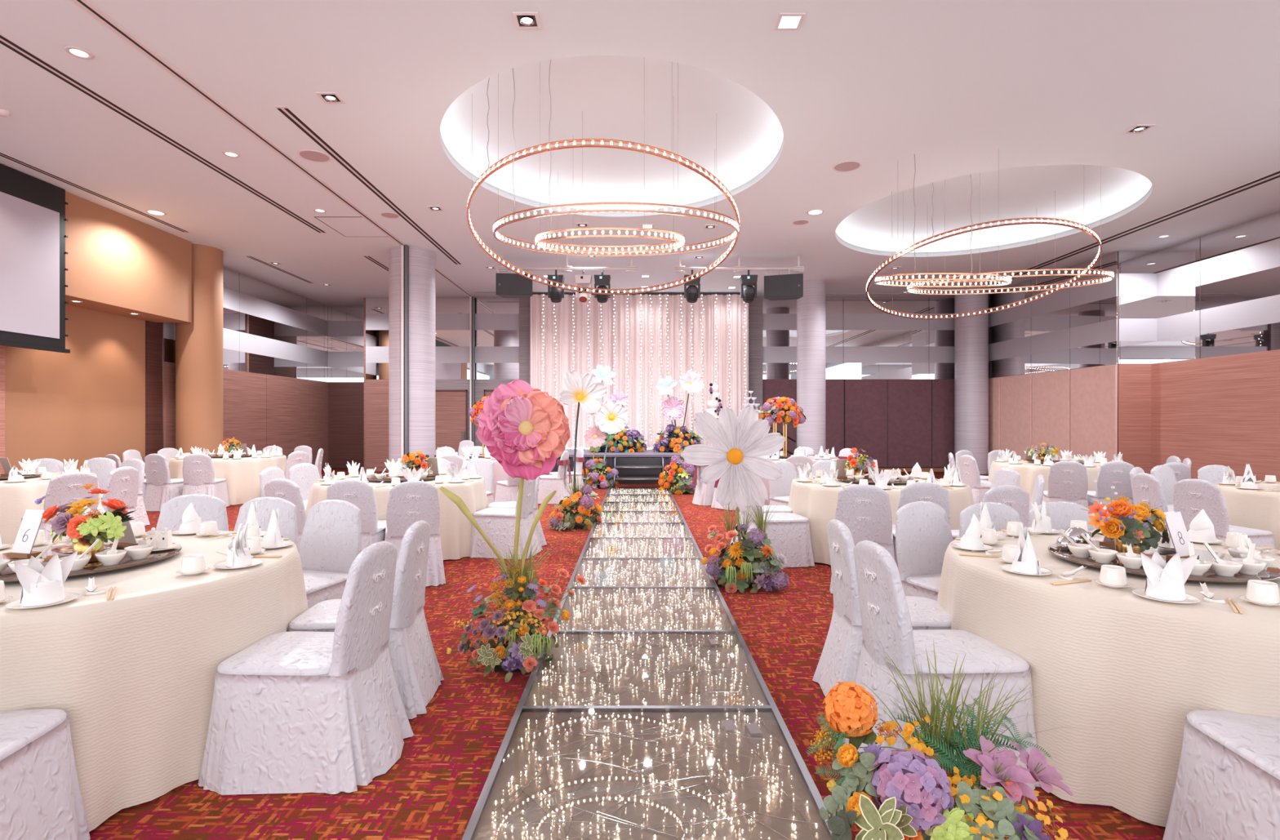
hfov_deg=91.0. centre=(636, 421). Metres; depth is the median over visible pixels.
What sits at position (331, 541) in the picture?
banquet chair
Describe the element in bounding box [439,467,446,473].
teacup
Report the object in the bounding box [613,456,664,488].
steps
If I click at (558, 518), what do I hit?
flower arrangement
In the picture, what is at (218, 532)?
saucer
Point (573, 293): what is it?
string
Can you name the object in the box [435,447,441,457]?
folded napkin
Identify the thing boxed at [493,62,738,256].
chandelier ring
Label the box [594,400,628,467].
paper flower
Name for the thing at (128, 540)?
table card
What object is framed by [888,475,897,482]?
soup bowl
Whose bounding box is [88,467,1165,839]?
floor
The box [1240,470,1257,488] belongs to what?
folded napkin
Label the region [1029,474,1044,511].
banquet chair
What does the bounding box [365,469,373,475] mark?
teacup
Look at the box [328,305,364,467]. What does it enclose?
wall
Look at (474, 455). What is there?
folded napkin
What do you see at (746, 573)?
flower arrangement
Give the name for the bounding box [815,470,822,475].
teacup
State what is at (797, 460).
banquet chair
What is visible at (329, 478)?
folded napkin
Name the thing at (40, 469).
teacup
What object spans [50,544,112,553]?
platter
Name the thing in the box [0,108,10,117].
smoke detector
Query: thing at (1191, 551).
soup spoon
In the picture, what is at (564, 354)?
stage curtain
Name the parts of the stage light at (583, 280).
yoke arm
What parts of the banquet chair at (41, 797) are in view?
seat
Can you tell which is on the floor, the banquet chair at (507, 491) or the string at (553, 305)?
the banquet chair at (507, 491)
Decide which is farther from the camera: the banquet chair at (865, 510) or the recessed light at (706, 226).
the recessed light at (706, 226)
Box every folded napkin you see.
[7,465,24,481]
[13,551,77,606]
[17,457,40,472]
[58,461,75,474]
[63,458,78,468]
[77,503,105,515]
[80,460,90,473]
[175,447,181,457]
[177,448,185,458]
[178,502,201,533]
[190,445,201,453]
[197,448,208,455]
[226,522,251,568]
[231,448,243,458]
[242,501,262,535]
[251,444,256,453]
[262,447,270,457]
[262,508,284,547]
[271,444,276,453]
[275,446,282,455]
[323,462,328,479]
[323,465,334,484]
[346,460,359,475]
[358,466,368,484]
[384,458,397,473]
[402,466,424,481]
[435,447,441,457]
[437,460,443,472]
[444,445,448,454]
[448,463,464,481]
[461,445,473,455]
[462,459,468,470]
[469,461,478,477]
[471,448,478,459]
[770,452,778,459]
[795,445,802,454]
[796,463,811,480]
[802,448,806,456]
[817,445,823,456]
[823,448,829,458]
[823,467,838,485]
[830,458,835,473]
[831,446,835,457]
[870,469,893,488]
[910,462,921,477]
[924,468,937,483]
[944,463,955,478]
[951,466,962,485]
[959,513,983,551]
[979,502,995,529]
[996,449,1003,461]
[1000,448,1013,459]
[1010,450,1019,464]
[1010,526,1041,574]
[1023,450,1037,459]
[1031,501,1052,533]
[1043,453,1053,465]
[1060,449,1071,458]
[1082,454,1096,466]
[1093,451,1106,462]
[1111,453,1121,461]
[1140,550,1198,600]
[1187,509,1216,542]
[1222,466,1235,484]
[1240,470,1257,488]
[1243,463,1256,480]
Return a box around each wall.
[0,304,162,473]
[65,191,191,322]
[157,266,328,468]
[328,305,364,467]
[364,297,365,471]
[364,297,519,471]
[762,297,954,471]
[988,210,1279,481]
[1117,250,1156,474]
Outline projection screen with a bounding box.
[0,163,70,353]
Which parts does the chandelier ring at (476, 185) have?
power cord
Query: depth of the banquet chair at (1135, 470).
6.92 m
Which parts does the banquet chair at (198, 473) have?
backrest, seat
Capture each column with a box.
[175,244,222,454]
[388,245,435,467]
[796,279,826,454]
[954,289,988,474]
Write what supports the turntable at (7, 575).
on the banquet table at (133, 673)
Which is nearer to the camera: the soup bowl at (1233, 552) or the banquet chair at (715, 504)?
the soup bowl at (1233, 552)
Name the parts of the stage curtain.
panel, panel, panel, rail, panel, panel, panel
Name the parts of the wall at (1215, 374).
padded panel, mirror pane, mirror pane, mirror pane, frosted pane, frosted pane, padded panel, mirror pane, mirror pane, mirror pane, frosted pane, frosted pane, padded panel, padded panel, mirror pane, mirror pane, mirror pane, frosted pane, frosted pane, mirror pane, mirror pane, mirror pane, frosted pane, frosted pane, wood panel, mirror pane, mirror pane, mirror pane, frosted pane, frosted pane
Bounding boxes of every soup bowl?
[0,559,9,574]
[7,558,44,572]
[58,554,91,571]
[94,549,126,565]
[124,544,154,559]
[365,473,376,478]
[374,474,385,479]
[388,474,399,479]
[421,472,428,478]
[853,475,864,480]
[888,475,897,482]
[897,475,908,481]
[904,475,915,479]
[1066,542,1092,558]
[1078,458,1084,462]
[1088,547,1118,564]
[1115,552,1147,568]
[1180,558,1212,575]
[1206,559,1243,577]
[1226,546,1260,558]
[1230,558,1266,575]
[1240,553,1275,570]
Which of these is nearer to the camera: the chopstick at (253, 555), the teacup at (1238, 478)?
the chopstick at (253, 555)
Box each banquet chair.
[0,708,90,839]
[20,471,98,540]
[31,457,63,472]
[82,457,116,492]
[100,458,150,525]
[100,466,138,522]
[104,453,146,499]
[122,449,146,479]
[143,453,183,511]
[155,493,228,531]
[157,447,178,465]
[182,453,230,506]
[198,541,413,795]
[233,497,297,547]
[259,466,306,509]
[262,445,283,454]
[264,478,306,553]
[284,451,308,479]
[287,520,444,719]
[288,462,320,504]
[293,445,312,463]
[299,499,361,608]
[315,448,323,479]
[326,479,386,551]
[384,480,445,586]
[421,457,451,472]
[434,446,454,457]
[440,453,463,471]
[457,440,474,455]
[466,457,493,503]
[469,479,542,559]
[470,445,484,455]
[488,475,546,546]
[494,474,537,511]
[537,450,572,504]
[549,448,586,496]
[692,465,715,505]
[711,477,739,510]
[729,505,792,544]
[741,503,814,568]
[768,460,797,506]
[786,455,812,477]
[793,446,814,455]
[811,460,835,475]
[812,519,951,696]
[829,484,895,593]
[835,448,856,474]
[843,540,1040,790]
[892,482,950,568]
[895,501,953,600]
[948,452,991,482]
[951,484,1029,540]
[955,449,988,480]
[958,454,991,503]
[959,502,1021,537]
[987,449,1005,475]
[990,467,1020,488]
[1027,501,1095,531]
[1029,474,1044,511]
[1042,460,1088,509]
[1087,461,1134,528]
[1129,466,1173,511]
[1132,472,1168,528]
[1150,465,1177,507]
[1162,462,1191,481]
[1162,710,1279,839]
[1165,455,1181,463]
[1173,479,1275,549]
[1182,457,1191,467]
[1197,464,1235,484]
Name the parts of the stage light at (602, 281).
yoke arm, yoke arm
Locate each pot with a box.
[22,466,28,474]
[27,466,34,474]
[137,535,151,545]
[146,527,159,548]
[158,527,173,548]
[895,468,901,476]
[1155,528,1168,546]
[1161,533,1173,548]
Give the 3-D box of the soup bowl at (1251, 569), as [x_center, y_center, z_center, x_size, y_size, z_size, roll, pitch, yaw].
[2.484,0.593,2.554,0.107,0.052,0.107,0,0,0]
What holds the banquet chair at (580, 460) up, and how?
on the floor
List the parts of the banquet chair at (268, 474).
backrest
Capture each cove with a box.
[440,55,783,217]
[835,164,1152,257]
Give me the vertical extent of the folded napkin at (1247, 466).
0.198 m
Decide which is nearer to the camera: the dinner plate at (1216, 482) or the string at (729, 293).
the dinner plate at (1216, 482)
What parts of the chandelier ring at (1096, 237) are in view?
power cord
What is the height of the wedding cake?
0.840 m
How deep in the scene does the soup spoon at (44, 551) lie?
2.58 m
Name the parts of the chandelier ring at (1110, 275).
power cord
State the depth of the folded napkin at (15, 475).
6.66 m
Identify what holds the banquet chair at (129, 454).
on the floor
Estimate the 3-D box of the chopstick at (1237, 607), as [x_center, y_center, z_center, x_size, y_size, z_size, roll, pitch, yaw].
[2.100,0.646,2.201,0.008,0.009,0.200,0,0,37]
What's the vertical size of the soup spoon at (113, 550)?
0.100 m
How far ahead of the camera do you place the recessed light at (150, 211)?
10.55 m
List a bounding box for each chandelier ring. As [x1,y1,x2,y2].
[466,78,739,294]
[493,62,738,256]
[534,59,684,253]
[866,182,1102,319]
[875,148,1012,287]
[906,173,1114,294]
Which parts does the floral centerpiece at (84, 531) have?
gold pot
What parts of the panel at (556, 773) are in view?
rail, cross rail, rail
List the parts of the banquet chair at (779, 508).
seat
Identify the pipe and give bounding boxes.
[496,255,637,271]
[674,255,804,271]
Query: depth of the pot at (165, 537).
3.03 m
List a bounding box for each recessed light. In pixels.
[64,45,93,59]
[145,209,166,215]
[222,150,240,157]
[267,262,283,264]
[312,208,326,213]
[315,92,345,103]
[320,283,332,285]
[426,205,444,211]
[484,266,496,268]
[511,11,541,29]
[575,222,589,226]
[640,275,649,277]
[641,223,653,228]
[693,255,704,258]
[703,224,717,228]
[773,13,805,30]
[806,208,824,215]
[888,266,901,269]
[1122,124,1155,133]
[1156,234,1170,238]
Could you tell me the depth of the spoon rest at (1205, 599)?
2.25 m
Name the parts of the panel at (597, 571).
rail, cross rail, cross rail, rail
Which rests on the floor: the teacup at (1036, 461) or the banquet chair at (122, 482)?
the banquet chair at (122, 482)
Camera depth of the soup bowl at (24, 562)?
2.55 m
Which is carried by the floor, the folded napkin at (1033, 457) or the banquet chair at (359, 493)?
the banquet chair at (359, 493)
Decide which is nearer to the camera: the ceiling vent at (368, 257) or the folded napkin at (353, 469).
the folded napkin at (353, 469)
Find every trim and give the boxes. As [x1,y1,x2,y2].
[400,244,408,467]
[519,297,530,385]
[748,296,762,413]
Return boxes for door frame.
[469,296,475,446]
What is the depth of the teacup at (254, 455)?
11.05 m
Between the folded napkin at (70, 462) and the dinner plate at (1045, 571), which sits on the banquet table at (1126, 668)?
the dinner plate at (1045, 571)
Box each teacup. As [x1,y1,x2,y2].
[0,580,6,601]
[34,529,45,544]
[36,466,46,472]
[40,471,51,478]
[129,521,145,535]
[180,553,205,573]
[199,520,217,534]
[222,453,228,457]
[242,525,260,537]
[247,537,262,552]
[251,453,257,457]
[337,471,345,478]
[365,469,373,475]
[391,477,400,484]
[435,475,444,482]
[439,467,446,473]
[461,472,468,478]
[808,472,813,479]
[814,454,819,458]
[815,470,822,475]
[819,475,826,483]
[845,469,852,475]
[858,479,868,484]
[906,480,915,485]
[920,471,928,478]
[938,478,948,485]
[943,475,951,481]
[981,528,997,543]
[1001,544,1017,561]
[1003,456,1008,460]
[1005,521,1023,535]
[1034,459,1040,464]
[1069,520,1088,532]
[1099,460,1106,465]
[1099,564,1127,586]
[1225,532,1248,547]
[1235,475,1244,482]
[1245,579,1279,604]
[1264,475,1276,481]
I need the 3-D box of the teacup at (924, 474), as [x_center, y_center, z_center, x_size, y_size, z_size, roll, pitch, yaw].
[3.225,0.605,7.027,0.087,0.070,0.088,0,0,-36]
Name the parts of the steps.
frame, frame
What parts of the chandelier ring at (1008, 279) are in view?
power cord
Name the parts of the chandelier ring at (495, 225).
power cord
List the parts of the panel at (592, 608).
rail, cross rail, cross rail, rail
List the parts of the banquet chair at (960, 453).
backrest, seat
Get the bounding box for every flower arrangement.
[446,537,585,682]
[546,471,602,530]
[582,453,618,488]
[657,448,696,494]
[701,499,789,593]
[806,640,1079,839]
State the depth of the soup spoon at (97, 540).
2.65 m
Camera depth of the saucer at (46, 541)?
3.26 m
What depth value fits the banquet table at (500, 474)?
10.40 m
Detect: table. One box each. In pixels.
[0,472,101,544]
[0,530,308,831]
[168,454,286,505]
[305,473,488,559]
[458,455,506,502]
[700,416,737,444]
[758,455,839,505]
[787,475,974,565]
[937,529,1279,826]
[988,459,1100,504]
[1214,481,1279,550]
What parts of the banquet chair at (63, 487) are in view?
backrest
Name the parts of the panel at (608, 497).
glass, cross rail, cross rail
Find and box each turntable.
[0,473,41,479]
[0,540,182,582]
[209,454,252,457]
[366,474,435,481]
[463,454,484,457]
[769,454,808,457]
[836,475,918,484]
[1026,459,1084,463]
[1047,540,1279,582]
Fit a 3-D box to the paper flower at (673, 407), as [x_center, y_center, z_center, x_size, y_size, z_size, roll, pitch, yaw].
[0.895,-0.061,15.356,0.546,1.077,0.404,0,0,0]
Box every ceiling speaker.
[297,149,331,162]
[379,212,399,218]
[791,219,809,225]
[832,160,862,172]
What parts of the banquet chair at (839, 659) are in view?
backrest, seat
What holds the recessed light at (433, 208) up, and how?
in the ceiling
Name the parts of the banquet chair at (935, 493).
seat, backrest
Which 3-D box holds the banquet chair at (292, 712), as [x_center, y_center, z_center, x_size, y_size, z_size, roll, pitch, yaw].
[-1.347,0.963,2.657,0.719,0.902,0.578,0,0,2]
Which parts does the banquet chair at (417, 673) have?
seat, backrest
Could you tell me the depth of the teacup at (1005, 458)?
10.08 m
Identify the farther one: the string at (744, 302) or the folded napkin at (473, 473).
the string at (744, 302)
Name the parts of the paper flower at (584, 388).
stem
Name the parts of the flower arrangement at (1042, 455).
gold pot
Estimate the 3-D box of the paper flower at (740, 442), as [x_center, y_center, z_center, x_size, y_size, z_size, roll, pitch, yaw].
[0.820,0.474,5.355,0.887,1.214,0.205,0,0,3]
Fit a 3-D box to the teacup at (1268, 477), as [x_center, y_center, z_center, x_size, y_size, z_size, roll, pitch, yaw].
[6.654,0.605,6.601,0.088,0.070,0.087,0,0,-10]
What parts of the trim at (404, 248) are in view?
rail, rail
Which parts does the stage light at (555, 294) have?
yoke arm, yoke arm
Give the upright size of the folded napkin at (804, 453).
0.198 m
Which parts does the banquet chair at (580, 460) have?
seat, backrest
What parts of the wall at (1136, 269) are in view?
wood panel, mirror pane, mirror pane, mirror pane, frosted pane, frosted pane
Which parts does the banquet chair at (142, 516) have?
backrest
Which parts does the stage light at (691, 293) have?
yoke arm, yoke arm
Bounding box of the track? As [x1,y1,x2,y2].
[71,0,472,296]
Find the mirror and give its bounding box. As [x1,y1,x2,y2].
[604,498,673,501]
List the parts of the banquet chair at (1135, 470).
backrest, seat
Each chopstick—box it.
[106,586,112,599]
[111,586,115,599]
[253,555,280,557]
[253,555,282,557]
[959,553,1000,557]
[1049,578,1088,584]
[1053,579,1091,585]
[1226,597,1238,613]
[1231,598,1243,613]
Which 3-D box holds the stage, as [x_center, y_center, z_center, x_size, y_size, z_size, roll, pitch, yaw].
[0.000,1.085,15.650,5.500,0.650,2.900,0,0,0]
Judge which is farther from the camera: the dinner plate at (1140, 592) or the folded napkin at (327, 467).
the folded napkin at (327, 467)
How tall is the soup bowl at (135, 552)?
0.052 m
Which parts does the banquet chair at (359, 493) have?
backrest, seat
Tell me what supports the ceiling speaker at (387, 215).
attached to the ceiling
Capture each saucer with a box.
[0,595,13,603]
[33,540,49,546]
[176,567,210,575]
[195,531,221,536]
[250,548,265,555]
[983,541,1000,545]
[997,556,1012,564]
[1002,531,1018,537]
[1094,578,1132,588]
[1239,595,1279,606]
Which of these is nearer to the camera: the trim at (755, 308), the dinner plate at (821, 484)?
the dinner plate at (821, 484)
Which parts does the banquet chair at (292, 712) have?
seat, backrest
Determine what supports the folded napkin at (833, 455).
on the dinner plate
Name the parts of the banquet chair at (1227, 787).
seat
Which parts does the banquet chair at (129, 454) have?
backrest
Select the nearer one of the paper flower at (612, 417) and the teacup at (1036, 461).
the teacup at (1036, 461)
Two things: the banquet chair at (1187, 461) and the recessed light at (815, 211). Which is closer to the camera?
the banquet chair at (1187, 461)
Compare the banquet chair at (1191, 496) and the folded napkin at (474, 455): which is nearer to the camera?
the banquet chair at (1191, 496)
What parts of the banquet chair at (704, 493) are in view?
backrest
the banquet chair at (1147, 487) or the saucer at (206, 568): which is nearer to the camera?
the saucer at (206, 568)
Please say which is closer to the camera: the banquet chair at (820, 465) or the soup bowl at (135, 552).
the soup bowl at (135, 552)
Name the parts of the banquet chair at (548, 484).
seat, backrest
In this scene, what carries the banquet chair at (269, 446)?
on the floor
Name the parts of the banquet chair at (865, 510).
backrest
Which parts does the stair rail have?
rail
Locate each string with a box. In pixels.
[541,294,544,391]
[553,305,556,398]
[571,293,574,440]
[586,297,590,430]
[613,294,615,394]
[626,294,629,426]
[639,294,643,434]
[649,293,653,439]
[658,294,662,433]
[666,293,668,422]
[679,293,683,426]
[689,302,693,426]
[700,294,703,412]
[714,294,718,384]
[727,293,730,405]
[742,302,746,406]
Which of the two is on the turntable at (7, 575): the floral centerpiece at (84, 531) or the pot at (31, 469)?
the floral centerpiece at (84, 531)
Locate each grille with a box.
[381,213,398,217]
[497,273,531,294]
[793,220,808,224]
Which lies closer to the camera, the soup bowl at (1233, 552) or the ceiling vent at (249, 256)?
the soup bowl at (1233, 552)
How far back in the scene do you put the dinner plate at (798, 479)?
6.69 m
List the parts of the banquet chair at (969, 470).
backrest, seat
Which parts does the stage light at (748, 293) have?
yoke arm, yoke arm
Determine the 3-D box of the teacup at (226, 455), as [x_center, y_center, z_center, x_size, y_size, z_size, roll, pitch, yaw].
[-7.028,0.605,10.776,0.088,0.070,0.087,0,0,-40]
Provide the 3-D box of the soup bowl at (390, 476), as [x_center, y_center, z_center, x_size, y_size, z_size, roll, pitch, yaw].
[-2.571,0.593,6.671,0.107,0.052,0.107,0,0,0]
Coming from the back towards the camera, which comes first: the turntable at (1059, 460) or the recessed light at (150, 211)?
the recessed light at (150, 211)
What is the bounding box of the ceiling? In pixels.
[0,0,1279,305]
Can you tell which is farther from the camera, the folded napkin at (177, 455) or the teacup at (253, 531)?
the folded napkin at (177, 455)
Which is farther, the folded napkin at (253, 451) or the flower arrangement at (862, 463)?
the folded napkin at (253, 451)
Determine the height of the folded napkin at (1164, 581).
0.174 m
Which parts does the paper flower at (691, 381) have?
stem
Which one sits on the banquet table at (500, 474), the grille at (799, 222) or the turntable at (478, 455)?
the turntable at (478, 455)
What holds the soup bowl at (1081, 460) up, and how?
on the turntable at (1059, 460)
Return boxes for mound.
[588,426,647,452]
[652,424,703,453]
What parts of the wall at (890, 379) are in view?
padded panel, mirror pane, mirror pane, mirror pane, frosted pane, frosted pane, padded panel, padded panel, mirror pane, mirror pane, mirror pane, frosted pane, frosted pane, skirting, padded panel, mirror pane, mirror pane, mirror pane, frosted pane, frosted pane, padded panel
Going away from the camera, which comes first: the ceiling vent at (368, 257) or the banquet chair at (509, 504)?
the banquet chair at (509, 504)
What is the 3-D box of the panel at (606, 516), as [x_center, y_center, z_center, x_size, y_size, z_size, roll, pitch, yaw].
[0.050,1.375,8.787,1.210,0.090,1.065,0,0,0]
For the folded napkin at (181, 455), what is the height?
0.193 m
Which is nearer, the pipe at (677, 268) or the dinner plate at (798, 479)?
the dinner plate at (798, 479)
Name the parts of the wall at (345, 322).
wood panel, mirror pane, mirror pane, mirror pane, frosted pane, frosted pane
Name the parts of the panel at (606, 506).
cross rail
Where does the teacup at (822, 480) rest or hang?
on the saucer
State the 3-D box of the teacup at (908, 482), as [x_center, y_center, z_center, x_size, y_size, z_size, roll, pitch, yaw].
[2.644,0.605,6.051,0.088,0.070,0.087,0,0,-18]
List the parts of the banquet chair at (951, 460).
backrest, seat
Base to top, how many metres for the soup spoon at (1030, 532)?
0.036 m
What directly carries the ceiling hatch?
attached to the ceiling
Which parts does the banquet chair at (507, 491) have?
seat, backrest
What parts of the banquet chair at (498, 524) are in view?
seat, backrest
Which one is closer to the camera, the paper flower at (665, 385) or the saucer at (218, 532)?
the saucer at (218, 532)
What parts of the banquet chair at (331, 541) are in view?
seat, backrest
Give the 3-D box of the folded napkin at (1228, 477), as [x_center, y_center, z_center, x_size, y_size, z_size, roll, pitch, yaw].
[6.064,0.553,6.438,0.096,0.187,0.213,0,0,25]
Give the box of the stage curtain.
[530,292,748,448]
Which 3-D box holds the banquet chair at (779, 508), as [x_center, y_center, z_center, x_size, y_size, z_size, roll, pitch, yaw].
[1.400,0.963,6.980,0.703,0.902,0.566,0,0,5]
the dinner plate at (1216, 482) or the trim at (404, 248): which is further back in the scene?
the trim at (404, 248)
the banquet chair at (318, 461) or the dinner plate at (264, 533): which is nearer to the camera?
the dinner plate at (264, 533)
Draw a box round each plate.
[0,543,12,549]
[4,480,28,482]
[5,592,79,608]
[151,543,180,551]
[171,529,199,534]
[213,558,263,568]
[231,531,266,537]
[261,540,294,549]
[447,480,465,483]
[795,479,813,482]
[821,484,841,486]
[948,483,967,486]
[950,542,993,551]
[996,533,1004,538]
[1000,564,1052,575]
[1023,527,1061,533]
[1132,587,1200,603]
[1157,546,1195,549]
[1190,538,1225,543]
[1216,482,1239,484]
[1235,486,1263,489]
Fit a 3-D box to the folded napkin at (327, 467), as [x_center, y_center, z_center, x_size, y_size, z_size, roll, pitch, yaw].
[-3.362,0.551,6.865,0.101,0.198,0.123,0,0,-28]
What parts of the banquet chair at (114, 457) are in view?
backrest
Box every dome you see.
[1056,535,1074,551]
[1062,526,1090,544]
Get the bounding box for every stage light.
[546,269,564,302]
[574,269,591,302]
[594,269,610,302]
[684,269,700,302]
[739,269,757,302]
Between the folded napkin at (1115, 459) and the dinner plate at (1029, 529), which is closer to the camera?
the dinner plate at (1029, 529)
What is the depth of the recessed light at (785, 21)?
5.50 m
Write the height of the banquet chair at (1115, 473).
0.902 m
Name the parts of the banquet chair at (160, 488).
backrest, seat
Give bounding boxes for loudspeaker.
[495,268,532,297]
[764,268,803,300]
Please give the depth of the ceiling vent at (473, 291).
17.02 m
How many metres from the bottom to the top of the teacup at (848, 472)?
0.070 m
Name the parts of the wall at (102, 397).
wood panel, wood panel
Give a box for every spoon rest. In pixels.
[59,539,71,542]
[84,589,106,595]
[1057,574,1074,580]
[1202,596,1225,604]
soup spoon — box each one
[27,542,53,563]
[75,538,99,559]
[84,577,97,591]
[106,538,119,554]
[141,530,161,548]
[204,532,229,536]
[216,551,226,555]
[987,550,1002,553]
[997,537,1013,540]
[1028,531,1048,534]
[1060,528,1080,546]
[1061,565,1086,576]
[1080,533,1102,552]
[1124,543,1136,557]
[1187,542,1199,564]
[1199,582,1213,598]
[1203,542,1227,564]
[1236,532,1248,551]
[1242,542,1255,563]
[1244,537,1262,558]
[1244,545,1265,551]
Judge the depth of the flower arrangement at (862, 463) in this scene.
6.66 m
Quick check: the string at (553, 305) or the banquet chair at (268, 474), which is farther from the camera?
the string at (553, 305)
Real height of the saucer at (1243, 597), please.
0.015 m
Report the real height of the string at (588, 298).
3.967 m
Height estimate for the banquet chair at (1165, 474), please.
0.902 m
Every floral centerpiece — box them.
[34,483,136,562]
[1080,480,1179,554]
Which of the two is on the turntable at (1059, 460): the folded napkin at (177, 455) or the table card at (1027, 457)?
the table card at (1027, 457)
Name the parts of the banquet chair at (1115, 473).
seat, backrest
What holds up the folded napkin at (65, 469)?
on the dinner plate
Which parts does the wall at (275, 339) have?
mirror pane, frosted pane, wood panel, mirror pane, mirror pane, frosted pane, mirror pane, mirror pane, mirror pane, frosted pane, frosted pane, wood panel, mirror pane, mirror pane, mirror pane, frosted pane, frosted pane, wood panel, mirror pane, mirror pane, mirror pane, frosted pane, frosted pane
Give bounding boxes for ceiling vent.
[0,34,327,233]
[0,151,190,232]
[245,255,313,283]
[274,106,462,264]
[363,255,388,271]
[473,291,495,293]
[826,293,924,294]
[986,170,1279,284]
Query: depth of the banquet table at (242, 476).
10.74 m
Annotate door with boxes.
[435,389,467,452]
[484,389,493,447]
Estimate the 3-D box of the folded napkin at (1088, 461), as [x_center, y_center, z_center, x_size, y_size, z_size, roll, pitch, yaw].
[6.424,0.559,8.929,0.174,0.175,0.096,0,0,18]
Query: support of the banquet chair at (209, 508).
on the floor
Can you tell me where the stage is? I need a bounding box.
[544,449,695,483]
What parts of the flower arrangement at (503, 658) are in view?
flower stem, flower stem, flower stem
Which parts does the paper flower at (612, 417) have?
stem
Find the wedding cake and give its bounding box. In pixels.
[706,382,722,416]
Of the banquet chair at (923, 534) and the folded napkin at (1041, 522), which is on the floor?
the banquet chair at (923, 534)
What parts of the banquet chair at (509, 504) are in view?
seat, backrest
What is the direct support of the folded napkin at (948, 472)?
on the dinner plate
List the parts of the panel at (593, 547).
rail, cross rail, rail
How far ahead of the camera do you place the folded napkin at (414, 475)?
6.30 m
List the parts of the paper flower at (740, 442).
stem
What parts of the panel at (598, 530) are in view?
rail, cross rail, cross rail, rail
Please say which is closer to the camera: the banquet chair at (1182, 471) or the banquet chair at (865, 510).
the banquet chair at (865, 510)
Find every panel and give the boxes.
[461,706,831,839]
[516,630,777,706]
[552,586,738,631]
[567,557,717,586]
[579,537,702,557]
[587,522,693,537]
[594,511,685,522]
[600,502,679,511]
[602,493,675,502]
[605,488,671,493]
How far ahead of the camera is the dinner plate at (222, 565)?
2.81 m
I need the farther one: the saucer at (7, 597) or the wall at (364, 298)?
the wall at (364, 298)
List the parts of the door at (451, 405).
frame, handle, frame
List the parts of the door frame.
rail, rail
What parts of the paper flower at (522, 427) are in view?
stem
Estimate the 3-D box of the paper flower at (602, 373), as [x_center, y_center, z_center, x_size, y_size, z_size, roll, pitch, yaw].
[-0.782,-0.466,15.263,0.433,1.855,0.565,0,0,37]
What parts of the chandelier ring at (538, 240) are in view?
power cord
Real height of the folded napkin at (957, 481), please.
0.198 m
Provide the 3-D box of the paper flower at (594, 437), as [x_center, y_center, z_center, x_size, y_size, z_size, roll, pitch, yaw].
[-0.867,0.561,13.399,0.478,0.922,0.215,0,0,5]
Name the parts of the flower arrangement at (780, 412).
leg, leg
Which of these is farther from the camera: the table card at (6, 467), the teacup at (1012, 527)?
the table card at (6, 467)
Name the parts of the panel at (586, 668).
rail, cross rail, cross rail, rail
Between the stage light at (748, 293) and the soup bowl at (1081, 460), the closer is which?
the soup bowl at (1081, 460)
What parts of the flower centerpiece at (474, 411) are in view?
leg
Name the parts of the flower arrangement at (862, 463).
gold pot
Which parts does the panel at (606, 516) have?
cross rail, rail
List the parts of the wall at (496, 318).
wood panel, mirror pane, mirror pane, mirror pane, frosted pane, frosted pane, mirror pane, mirror pane, mirror pane, frosted pane, frosted pane, wood panel, mirror pane, mirror pane, mirror pane, frosted pane, frosted pane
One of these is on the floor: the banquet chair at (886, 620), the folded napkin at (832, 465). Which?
the banquet chair at (886, 620)
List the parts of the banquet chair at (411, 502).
backrest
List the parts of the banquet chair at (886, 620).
backrest, seat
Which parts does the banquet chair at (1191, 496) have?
backrest, seat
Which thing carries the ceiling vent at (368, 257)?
in the ceiling
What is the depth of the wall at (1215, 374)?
12.51 m
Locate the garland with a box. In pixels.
[564,445,671,449]
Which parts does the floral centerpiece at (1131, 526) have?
gold pot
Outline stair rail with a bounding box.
[770,426,795,454]
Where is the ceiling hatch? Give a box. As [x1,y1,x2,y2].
[315,217,387,236]
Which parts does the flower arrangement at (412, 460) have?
gold pot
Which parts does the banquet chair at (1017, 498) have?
seat, backrest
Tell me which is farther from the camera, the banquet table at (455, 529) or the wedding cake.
the wedding cake
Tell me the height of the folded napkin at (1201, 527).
0.180 m
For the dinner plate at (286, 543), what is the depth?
3.26 m
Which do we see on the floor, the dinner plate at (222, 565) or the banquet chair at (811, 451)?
the banquet chair at (811, 451)
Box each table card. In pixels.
[0,457,11,475]
[7,509,44,558]
[106,506,137,549]
[216,444,225,456]
[240,444,248,455]
[396,458,407,478]
[426,457,439,475]
[484,446,490,458]
[835,459,847,478]
[866,459,879,479]
[1023,447,1034,460]
[1048,448,1059,462]
[1099,518,1117,547]
[1164,511,1199,559]
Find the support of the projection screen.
hanging from the ceiling
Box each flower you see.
[439,378,570,611]
[559,369,606,493]
[583,426,606,459]
[591,364,616,402]
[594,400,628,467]
[608,390,628,405]
[655,375,677,437]
[662,396,684,427]
[679,369,704,433]
[680,405,786,542]
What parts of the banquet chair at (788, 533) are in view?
backrest, seat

